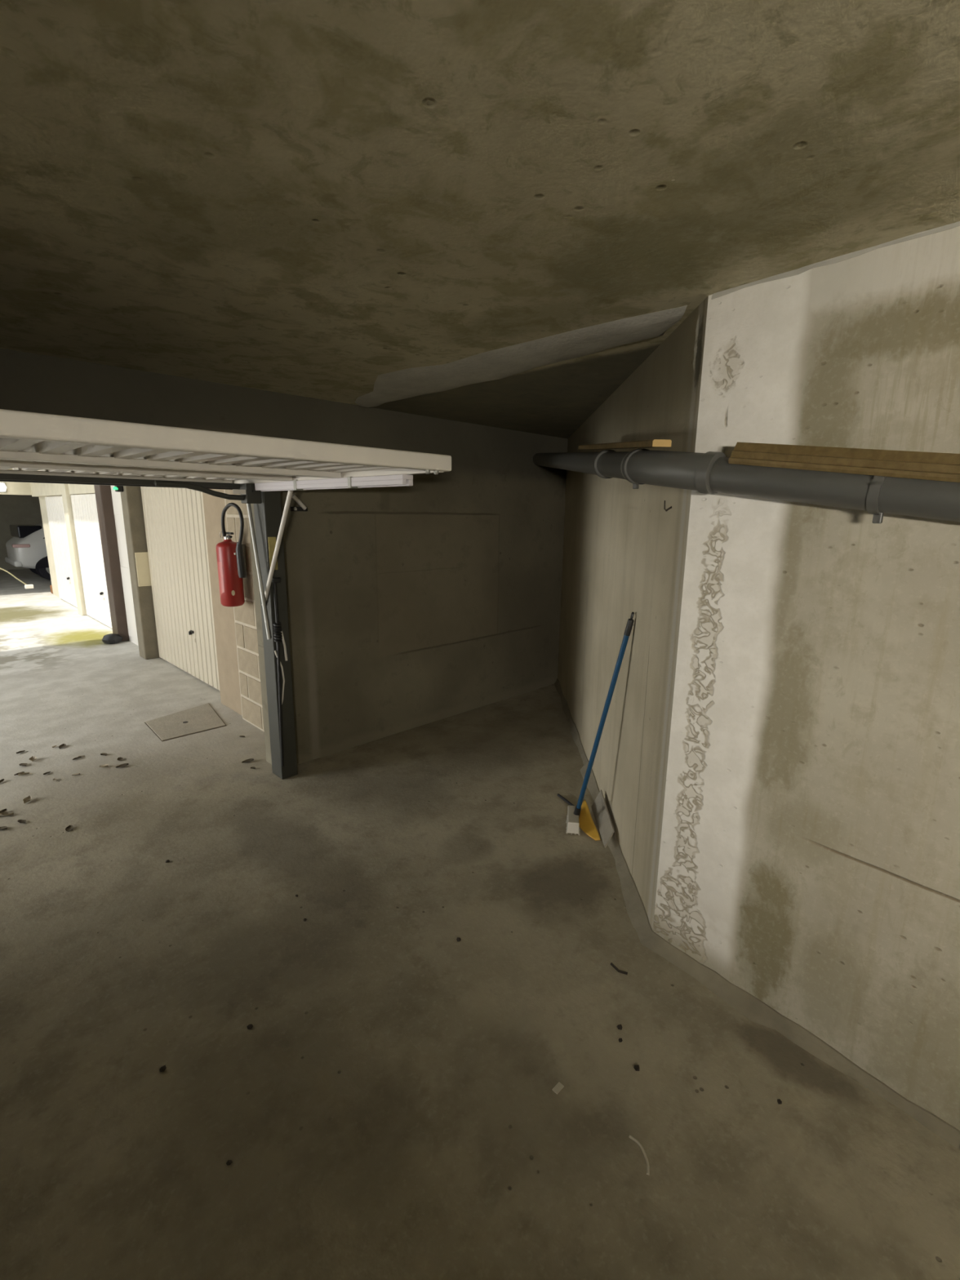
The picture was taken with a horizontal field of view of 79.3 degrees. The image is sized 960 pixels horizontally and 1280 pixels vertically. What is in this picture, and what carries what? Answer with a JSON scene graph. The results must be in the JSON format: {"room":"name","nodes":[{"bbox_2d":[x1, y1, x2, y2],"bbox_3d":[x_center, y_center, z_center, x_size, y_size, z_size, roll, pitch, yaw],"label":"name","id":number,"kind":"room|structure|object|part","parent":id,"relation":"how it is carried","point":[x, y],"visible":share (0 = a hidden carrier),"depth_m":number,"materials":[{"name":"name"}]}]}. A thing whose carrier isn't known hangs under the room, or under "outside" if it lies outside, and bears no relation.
{"room":"parking garage","nodes":[
{"label":"parking garage","id":0,"kind":"room"},
{"bbox_2d":[0,468,31,495],"bbox_3d":[-11.098,-1.779,9.286,15.600,2.620,0.250,-11,17,-44],"label":"wall","id":1,"kind":"structure","parent":0,"point":[12,487],"depth_m":11.11,"materials":[{"name":"paint"}]},
{"bbox_2d":[0,482,6,492],"bbox_3d":[-8.995,-2.870,10.867,0.160,0.180,0.178,-11,17,-44],"label":"lamp","id":2,"kind":"object","parent":1,"relation":"attached to","point":[2,485],"visible":1,"depth_m":10.84,"materials":[{"name":"metal"}]},
{"bbox_2d":[0,494,42,569],"bbox_3d":[-11.706,-2.677,12.909,11.200,2.800,6.400,-11,17,-44],"label":"wall","id":3,"kind":"structure","parent":0,"point":[15,509],"depth_m":15.95,"materials":[{"name":"concrete"}]},
{"bbox_2d":[38,496,59,597],"bbox_3d":[-8.160,-1.806,11.245,0.320,1.900,0.820,-11,17,-44],"label":"wall","id":4,"kind":"structure","parent":0,"point":[42,499],"depth_m":11.19,"materials":[{"name":"paint"}]},
{"bbox_2d":[30,470,94,497],"bbox_3d":[-6.633,-2.616,9.379,0.300,0.520,5.650,-11,17,-44],"label":"wall","id":5,"kind":"structure","parent":0,"point":[37,490],"depth_m":9.65,"materials":[{"name":"paint"}]},
{"bbox_2d":[44,495,77,607],"bbox_3d":[-7.261,-1.549,10.123,0.110,1.900,2.080,-11,17,-44],"label":"door","id":6,"kind":"structure","parent":5,"relation":"in","point":[54,504],"depth_m":10.25,"materials":[{"name":"white paint"}]},
{"bbox_2d":[70,493,111,627],"bbox_3d":[-5.555,-1.148,8.396,0.110,1.900,2.200,-11,17,-44],"label":"door","id":7,"kind":"structure","parent":5,"relation":"in","point":[84,507],"depth_m":8.55,"materials":[{"name":"white paint"}]},
{"bbox_2d":[60,484,88,615],"bbox_3d":[-6.370,-1.618,9.280,0.350,2.420,0.280,-11,17,-44],"label":"pillar","id":8,"kind":"structure","parent":0,"point":[66,497],"depth_m":9.15,"materials":[{"name":"beige paint"}]},
{"bbox_2d":[93,484,129,641],"bbox_3d":[-4.623,-1.208,7.510,0.435,2.420,0.280,-11,17,-44],"label":"steel pillar","id":9,"kind":"structure","parent":0,"point":[103,493],"depth_m":7.36,"materials":[{"name":"metal"}]},
{"bbox_2d":[120,485,159,659],"bbox_3d":[-3.748,-1.004,6.633,0.465,2.420,0.230,-11,17,-44],"label":"concrete pillar","id":10,"kind":"structure","parent":0,"point":[131,496],"depth_m":6.50,"materials":[{"name":"grey concrete"}]},
{"bbox_2d":[112,485,123,492],"bbox_3d":[-3.941,-1.670,6.285,0.095,0.115,0.085,-11,17,-44],"label":"exit light","id":11,"kind":"object","parent":10,"relation":"attached to","point":[117,488],"visible":0.7,"depth_m":6.27,"materials":[{"name":"green plastic"}]},
{"bbox_2d":[110,485,138,645],"bbox_3d":[-4.222,-1.095,7.019,0.077,2.420,1.000,-11,17,-44],"label":"wall","id":12,"kind":"structure","parent":10,"relation":"attached to","point":[116,495],"depth_m":7.23,"materials":[{"name":"white paint"}]},
{"bbox_3d":[-4.237,-1.700,6.863,0.014,0.430,0.920,-11,17,-44],"label":"panel","id":13,"kind":"part","parent":12,"relation":"part of","materials":[{"name":"white paint"}]},
{"bbox_3d":[-4.252,-0.426,7.143,0.014,0.900,0.920,-11,17,-44],"label":"panel","id":14,"kind":"part","parent":12,"relation":"part of","materials":[{"name":"white paint"}]},
{"bbox_2d":[134,551,151,586],"bbox_3d":[-3.766,-0.793,6.488,0.150,0.380,0.011,-11,17,-44],"label":"notice board","id":15,"kind":"object","parent":10,"relation":"attached to","point":[141,557],"visible":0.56,"depth_m":6.48,"materials":[{"name":"beige paper"}]},
{"bbox_2d":[202,488,242,715],"bbox_3d":[-1.973,-0.604,4.912,0.440,2.420,0.520,-11,17,-44],"label":"wall pier","id":16,"kind":"object","parent":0,"point":[224,616],"visible":0.07,"depth_m":4.88,"materials":[{"name":"beige paint"}]},
{"bbox_2d":[223,489,264,731],"bbox_3d":[-1.470,-0.506,4.391,0.475,2.465,0.940,-11,17,-44],"label":"wall","id":17,"kind":"structure","parent":0,"point":[245,619],"depth_m":4.49,"materials":[{"name":"beige brick"}]},
{"bbox_2d":[215,502,247,606],"bbox_3d":[-1.721,-0.600,4.149,0.201,0.747,0.475,-11,17,-44],"label":"fire extinguisher","id":18,"kind":"object","parent":17,"relation":"attached to","point":[230,555],"visible":1,"depth_m":4.19,"materials":[{"name":"red paint"}]},
{"bbox_2d":[0,347,567,764],"bbox_3d":[-1.219,-0.346,3.859,6.700,2.387,0.200,-11,17,-44],"label":"wall","id":19,"kind":"structure","parent":0,"point":[436,597],"depth_m":4.28,"materials":[{"name":"concrete"}]},
{"bbox_2d":[0,473,297,779],"bbox_3d":[-2.175,0.132,2.698,2.705,1.930,0.204,-11,17,-44],"label":"door frame","id":20,"kind":"structure","parent":19,"relation":"attached to","point":[267,504],"depth_m":3.49,"materials":[{"name":"grey metal"}]},
{"bbox_3d":[-1.341,-0.826,3.225,0.070,0.025,0.010,-11,17,-44],"label":"plate","id":21,"kind":"part","parent":20,"relation":"part of","materials":[{"name":"white paint"}]},
{"bbox_3d":[-1.277,-0.059,3.615,0.110,1.930,0.143,-11,17,-44],"label":"post","id":22,"kind":"part","parent":20,"relation":"part of","materials":[{"name":"grey metal"}]},
{"bbox_3d":[-1.232,-0.221,3.495,0.020,0.260,0.020,-11,17,-44],"label":"spring rod","id":23,"kind":"part","parent":20,"relation":"part of","materials":[{"name":"black plastic"}]},
{"bbox_3d":[-1.240,0.248,3.595,0.056,0.384,0.015,-9,16,-39],"label":"white cord","id":24,"kind":"part","parent":20,"relation":"part of","materials":[{"name":"paint"}]},
{"bbox_2d":[0,408,451,603],"bbox_3d":[-1.732,-0.294,2.098,2.567,0.779,2.125,-11,17,-44],"label":"garage door","id":25,"kind":"structure","parent":19,"relation":"in","point":[49,444],"depth_m":1.92,"materials":[{"name":"white paint"}]},
{"bbox_3d":[-2.377,-0.766,2.607,2.490,0.026,0.060,-11,17,-44],"label":"cross rail","id":26,"kind":"part","parent":25,"relation":"part of","materials":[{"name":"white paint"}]},
{"bbox_3d":[-1.855,-0.647,2.096,2.490,0.026,0.060,-11,17,-44],"label":"cross rail","id":27,"kind":"part","parent":25,"relation":"part of","materials":[{"name":"white metal"}]},
{"bbox_3d":[-1.531,-0.573,1.779,2.490,0.026,0.060,-11,17,-44],"label":"cross rail","id":28,"kind":"part","parent":25,"relation":"part of","materials":[{"name":"white metal"}]},
{"bbox_3d":[-1.164,-0.506,3.309,0.024,0.686,0.456,-11,17,-43],"label":"lift arm","id":29,"kind":"part","parent":25,"relation":"part of","materials":[{"name":"white paint"}]},
{"bbox_3d":[-0.767,-0.752,2.796,0.054,0.044,1.355,-11,17,-44],"label":"rail","id":30,"kind":"part","parent":25,"relation":"part of","materials":[{"name":"white metal"}]},
{"bbox_3d":[-0.875,-0.825,2.882,0.024,0.059,2.080,-11,17,-44],"label":"frame","id":31,"kind":"part","parent":25,"relation":"part of","materials":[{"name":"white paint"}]},
{"bbox_2d":[290,493,307,511],"bbox_3d":[-1.137,-0.861,3.628,0.114,0.105,0.066,-11,17,-44],"label":"latch arm","id":32,"kind":"object","parent":19,"relation":"attached to","point":[303,508],"visible":0.99,"depth_m":3.62},
{"bbox_2d":[0,568,959,1279],"bbox_3d":[-9.486,0.798,4.111,24.000,0.150,25.200,-11,17,-44],"label":"floor","id":33,"kind":"structure","parent":0,"point":[388,1108],"depth_m":1.91,"materials":[{"name":"concrete"}]},
{"bbox_2d":[0,826,7,830],"bbox_3d":[-2.579,1.014,3.119,0.064,0.011,0.038,1,12,3],"label":"dry leaf","id":34,"kind":"object","parent":33,"relation":"on","point":[2,827],"visible":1,"depth_m":3.13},
{"bbox_2d":[0,808,7,813],"bbox_3d":[-2.706,0.978,3.271,0.046,0.013,0.079,1,12,0],"label":"dry leaf","id":35,"kind":"object","parent":33,"relation":"on","point":[3,810],"visible":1,"depth_m":3.29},
{"bbox_2d":[0,811,13,816],"bbox_3d":[-2.664,0.978,3.256,0.051,0.020,0.041,3,13,10],"label":"dry leaf","id":36,"kind":"object","parent":33,"relation":"on","point":[7,813],"visible":1,"depth_m":3.26,"materials":[{"name":"brown plant"}]},
{"bbox_2d":[0,568,33,588],"bbox_3d":[-9.236,-1.352,11.005,1.106,0.829,0.050,-11,17,-44],"label":"rope","id":37,"kind":"object","parent":33,"relation":"on","point":[26,586],"visible":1,"depth_m":11.36,"materials":[{"name":"plastic"}]},
{"bbox_2d":[17,819,26,822],"bbox_3d":[-2.522,1.000,3.188,0.055,0.011,0.034,3,13,11],"label":"dry leaf","id":38,"kind":"object","parent":33,"relation":"on","point":[18,820],"visible":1,"depth_m":3.19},
{"bbox_2d":[17,772,29,775],"bbox_3d":[-2.959,0.867,3.754,0.046,0.018,0.038,-1,13,-9],"label":"dry leaf","id":39,"kind":"object","parent":33,"relation":"on","point":[21,773],"visible":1,"depth_m":3.75,"materials":[{"name":"plant"}]},
{"bbox_2d":[22,795,31,803],"bbox_3d":[-2.670,0.942,3.415,0.055,0.021,0.045,11,16,40],"label":"dry leaf","id":40,"kind":"object","parent":33,"relation":"on","point":[25,800],"visible":1,"depth_m":3.42,"materials":[{"name":"brown plant"}]},
{"bbox_2d":[4,522,50,580],"bbox_3d":[-9.585,-2.412,14.976,4.126,1.440,1.942,-11,17,-44],"label":"car","id":41,"kind":"object","parent":33,"relation":"on","point":[27,548],"visible":0.33,"depth_m":13.36,"materials":[{"name":"white paint"}]},
{"bbox_2d":[11,543,30,547],"bbox_3d":[-10.459,-2.147,13.187,0.320,0.075,0.165,-11,17,-44],"label":"tail lamp","id":42,"kind":"object","parent":41,"relation":"attached to","point":[17,545],"depth_m":13.15,"materials":[{"name":"red plastic"}]},
{"bbox_2d":[28,755,36,761],"bbox_3d":[-3.065,0.816,3.967,0.055,0.021,0.044,5,13,19],"label":"dry leaf","id":43,"kind":"object","parent":33,"relation":"on","point":[32,758],"visible":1,"depth_m":3.98,"materials":[{"name":"plant"}]},
{"bbox_2d":[58,743,66,748],"bbox_3d":[-3.029,0.771,4.196,0.043,0.013,0.074,-2,13,-14],"label":"dry leaf","id":44,"kind":"object","parent":33,"relation":"on","point":[63,745],"visible":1,"depth_m":4.20,"materials":[{"name":"brown plant"}]},
{"bbox_2d":[65,825,73,831],"bbox_3d":[-2.219,1.018,3.126,0.035,0.010,0.060,-4,13,-22],"label":"dry leaf","id":45,"kind":"object","parent":33,"relation":"on","point":[68,828],"visible":1,"depth_m":3.13,"materials":[{"name":"brown plant"}]},
{"bbox_2d":[98,764,108,767],"bbox_3d":[-2.521,0.843,3.878,0.052,0.020,0.042,-9,16,-37],"label":"dry leaf","id":46,"kind":"object","parent":33,"relation":"on","point":[104,765],"visible":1,"depth_m":3.88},
{"bbox_2d":[102,633,123,644],"bbox_3d":[-4.746,-0.020,7.458,0.224,0.120,0.214,5,13,17],"label":"bag","id":47,"kind":"object","parent":33,"relation":"on","point":[110,638],"visible":1,"depth_m":7.39,"materials":[{"name":"black plastic"}]},
{"bbox_2d":[115,763,128,768],"bbox_3d":[-2.408,0.845,3.892,0.075,0.013,0.044,-11,17,-43],"label":"dry leaf","id":48,"kind":"object","parent":33,"relation":"on","point":[124,764],"visible":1,"depth_m":3.90,"materials":[{"name":"brown plant"}]},
{"bbox_2d":[160,1065,166,1071],"bbox_3d":[-0.983,1.329,1.794,0.018,0.010,0.018,11,16,38],"label":"chip","id":49,"kind":"object","parent":33,"relation":"on","point":[163,1068],"visible":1,"depth_m":1.79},
{"bbox_2d":[144,702,226,741],"bbox_3d":[-2.406,0.669,4.760,0.587,0.029,0.670,-11,17,-44],"label":"manhole cover","id":50,"kind":"object","parent":33,"relation":"on","point":[202,717],"visible":0.92,"depth_m":4.68,"materials":[{"name":"concrete"}]},
{"bbox_2d":[226,1160,232,1164],"bbox_3d":[-0.667,1.390,1.539,0.015,0.007,0.013,9,15,32],"label":"chip","id":51,"kind":"object","parent":33,"relation":"on","point":[229,1162],"visible":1,"depth_m":1.54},
{"bbox_2d":[241,758,253,762],"bbox_3d":[-1.601,0.833,3.989,0.078,0.013,0.046,-7,15,-33],"label":"dry leaf","id":52,"kind":"object","parent":33,"relation":"on","point":[250,759],"visible":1,"depth_m":4.00,"materials":[{"name":"brown plant"}]},
{"bbox_2d":[246,1024,253,1029],"bbox_3d":[-0.772,1.298,1.944,0.018,0.010,0.018,10,15,35],"label":"chip","id":53,"kind":"object","parent":33,"relation":"on","point":[250,1026],"visible":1,"depth_m":1.94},
{"bbox_2d":[551,1081,564,1094],"bbox_3d":[0.236,1.356,1.751,0.035,0.004,0.020,-11,17,-44],"label":"flake","id":54,"kind":"object","parent":33,"relation":"on","point":[559,1086],"visible":1,"depth_m":1.75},
{"bbox_2d":[557,793,574,805],"bbox_3d":[0.522,0.969,3.476,0.020,0.018,0.186,-5,14,-25],"label":"metal rod","id":55,"kind":"object","parent":33,"relation":"on","point":[570,803],"visible":0.79,"depth_m":3.48,"materials":[{"name":"metal"}]},
{"bbox_2d":[578,800,600,840],"bbox_3d":[0.586,0.997,3.218,0.083,0.070,0.321,0,12,-5],"label":"scoop","id":56,"kind":"object","parent":33,"relation":"on","point":[586,823],"visible":0.84,"depth_m":3.19,"materials":[{"name":"plastic"}]},
{"bbox_2d":[565,611,634,835],"bbox_3d":[0.568,0.446,2.997,0.155,1.255,0.414,-5,14,-25],"label":"broom","id":57,"kind":"object","parent":33,"relation":"on","point":[573,811],"visible":0.99,"depth_m":3.00,"materials":[{"name":"blue plastic"}]},
{"bbox_2d":[573,806,581,817],"bbox_3d":[0.539,0.955,3.209,0.038,0.076,0.051,-11,17,-44],"label":"socket","id":58,"kind":"object","parent":57,"relation":"attached to","point":[577,810],"depth_m":3.19,"materials":[{"name":"black plastic"}]},
{"bbox_3d":[0.620,0.467,2.986,0.025,1.084,0.299,-8,15,-33],"label":"handle","id":59,"kind":"part","parent":57,"relation":"part of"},
{"bbox_2d":[591,789,614,847],"bbox_3d":[0.674,0.968,3.169,0.059,0.102,0.440,1,12,1],"label":"scrap","id":60,"kind":"object","parent":33,"relation":"on","point":[599,807],"visible":1,"depth_m":3.16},
{"bbox_2d":[610,962,627,974],"bbox_3d":[0.528,1.256,2.207,0.022,0.010,0.073,-11,17,-44],"label":"stick","id":61,"kind":"object","parent":33,"relation":"on","point":[611,963],"visible":1,"depth_m":2.20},
{"bbox_2d":[616,1024,622,1030],"bbox_3d":[0.474,1.310,1.959,0.018,0.010,0.018,-5,14,-25],"label":"chip","id":62,"kind":"object","parent":33,"relation":"on","point":[619,1026],"visible":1,"depth_m":1.96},
{"bbox_2d":[633,1064,639,1071],"bbox_3d":[0.492,1.342,1.816,0.018,0.010,0.018,2,12,5],"label":"chip","id":63,"kind":"object","parent":33,"relation":"on","point":[636,1067],"visible":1,"depth_m":1.81,"materials":[{"name":"black"}]},
{"bbox_2d":[628,1134,649,1175],"bbox_3d":[0.440,1.399,1.575,0.026,0.008,0.103,-2,13,-14],"label":"plaster curl","id":64,"kind":"object","parent":33,"relation":"on","point":[631,1137],"visible":1,"depth_m":1.57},
{"bbox_2d":[777,1098,782,1104],"bbox_3d":[0.889,1.370,1.718,0.015,0.007,0.013,1,12,2],"label":"chip","id":65,"kind":"object","parent":33,"relation":"on","point":[780,1102],"visible":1,"depth_m":1.72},
{"bbox_2d":[0,0,959,439],"bbox_3d":[1.152,-1.082,1.272,7.100,0.220,6.880,-11,17,-44],"label":"ceiling","id":66,"kind":"structure","parent":0,"point":[318,199],"depth_m":1.19,"materials":[{"name":"concrete"}]},
{"bbox_2d":[557,295,708,930],"bbox_3d":[0.868,-0.362,4.048,0.200,2.387,3.978,1,12,1],"label":"wall","id":67,"kind":"structure","parent":0,"point":[624,553],"depth_m":2.76,"materials":[{"name":"concrete"}]},
{"bbox_2d":[355,305,687,407],"bbox_3d":[-0.037,-1.332,2.874,0.528,0.029,2.390,-11,17,-44],"label":"beam","id":68,"kind":"structure","parent":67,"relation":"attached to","point":[503,362],"depth_m":2.59,"materials":[{"name":"grey concrete"}]},
{"bbox_2d":[663,500,671,511],"bbox_3d":[0.714,-0.507,2.194,0.054,0.041,0.016,-5,14,-25],"label":"wire hook","id":69,"kind":"object","parent":67,"relation":"attached to","point":[669,508],"visible":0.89,"depth_m":2.19,"materials":[{"name":"black metal"}]},
{"bbox_2d":[554,678,959,1150],"bbox_3d":[0.888,0.978,3.399,0.912,0.070,5.172,-2,13,-11],"label":"trim","id":70,"kind":"structure","parent":67,"relation":"attached to","point":[757,1011],"depth_m":2.05,"materials":[{"name":"grey concrete"}]},
{"bbox_2d":[653,226,959,1130],"bbox_3d":[2.143,0.412,0.602,0.220,2.387,4.200,-9,16,-39],"label":"wall","id":71,"kind":"structure","parent":0,"point":[809,860],"depth_m":1.72,"materials":[{"name":"concrete"}]},
{"bbox_2d":[533,448,959,523],"bbox_3d":[0.796,-0.788,2.750,0.903,0.680,5.128,-3,13,-15],"label":"drain pipe","id":72,"kind":"object","parent":71,"relation":"attached to","point":[710,473],"visible":0.99,"depth_m":1.62,"materials":[{"name":"grey plastic"}]},
{"bbox_2d":[577,439,671,449],"bbox_3d":[0.568,-0.827,2.466,0.060,0.145,1.300,0,12,-1],"label":"batten","id":73,"kind":"object","parent":72,"relation":"on","point":[654,442],"visible":1,"depth_m":2.11,"materials":[{"name":"brown wood"}]},
{"bbox_2d":[728,442,959,482],"bbox_3d":[1.265,-0.306,1.109,0.040,0.271,1.643,-9,16,-39],"label":"plank","id":74,"kind":"object","parent":72,"relation":"on","point":[935,466],"visible":1,"depth_m":1.46,"materials":[{"name":"brown wood"}]},
{"bbox_2d":[711,221,959,299],"bbox_3d":[1.699,-0.837,0.713,0.023,0.025,3.012,-9,16,-39],"label":"trim","id":75,"kind":"structure","parent":71,"relation":"attached to","point":[796,272],"depth_m":1.57,"materials":[{"name":"grey concrete"}]},
{"bbox_3d":[-2.856,-1.850,5.639,0.330,0.320,2.130,-11,17,-44],"label":"wall","id":76,"kind":"structure","parent":0,"visible":0},
{"bbox_2d":[140,486,219,690],"bbox_3d":[-2.973,-0.647,5.799,0.110,2.100,2.090,-11,17,-44],"label":"door","id":77,"kind":"structure","parent":76,"relation":"in","point":[174,517],"depth_m":5.81,"materials":[{"name":"beige paint"}]},
{"bbox_3d":[-2.887,-0.073,5.778,0.038,0.040,0.070,-11,17,-44],"label":"handle","id":78,"kind":"part","parent":77,"relation":"part of","materials":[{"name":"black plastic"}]}
]}

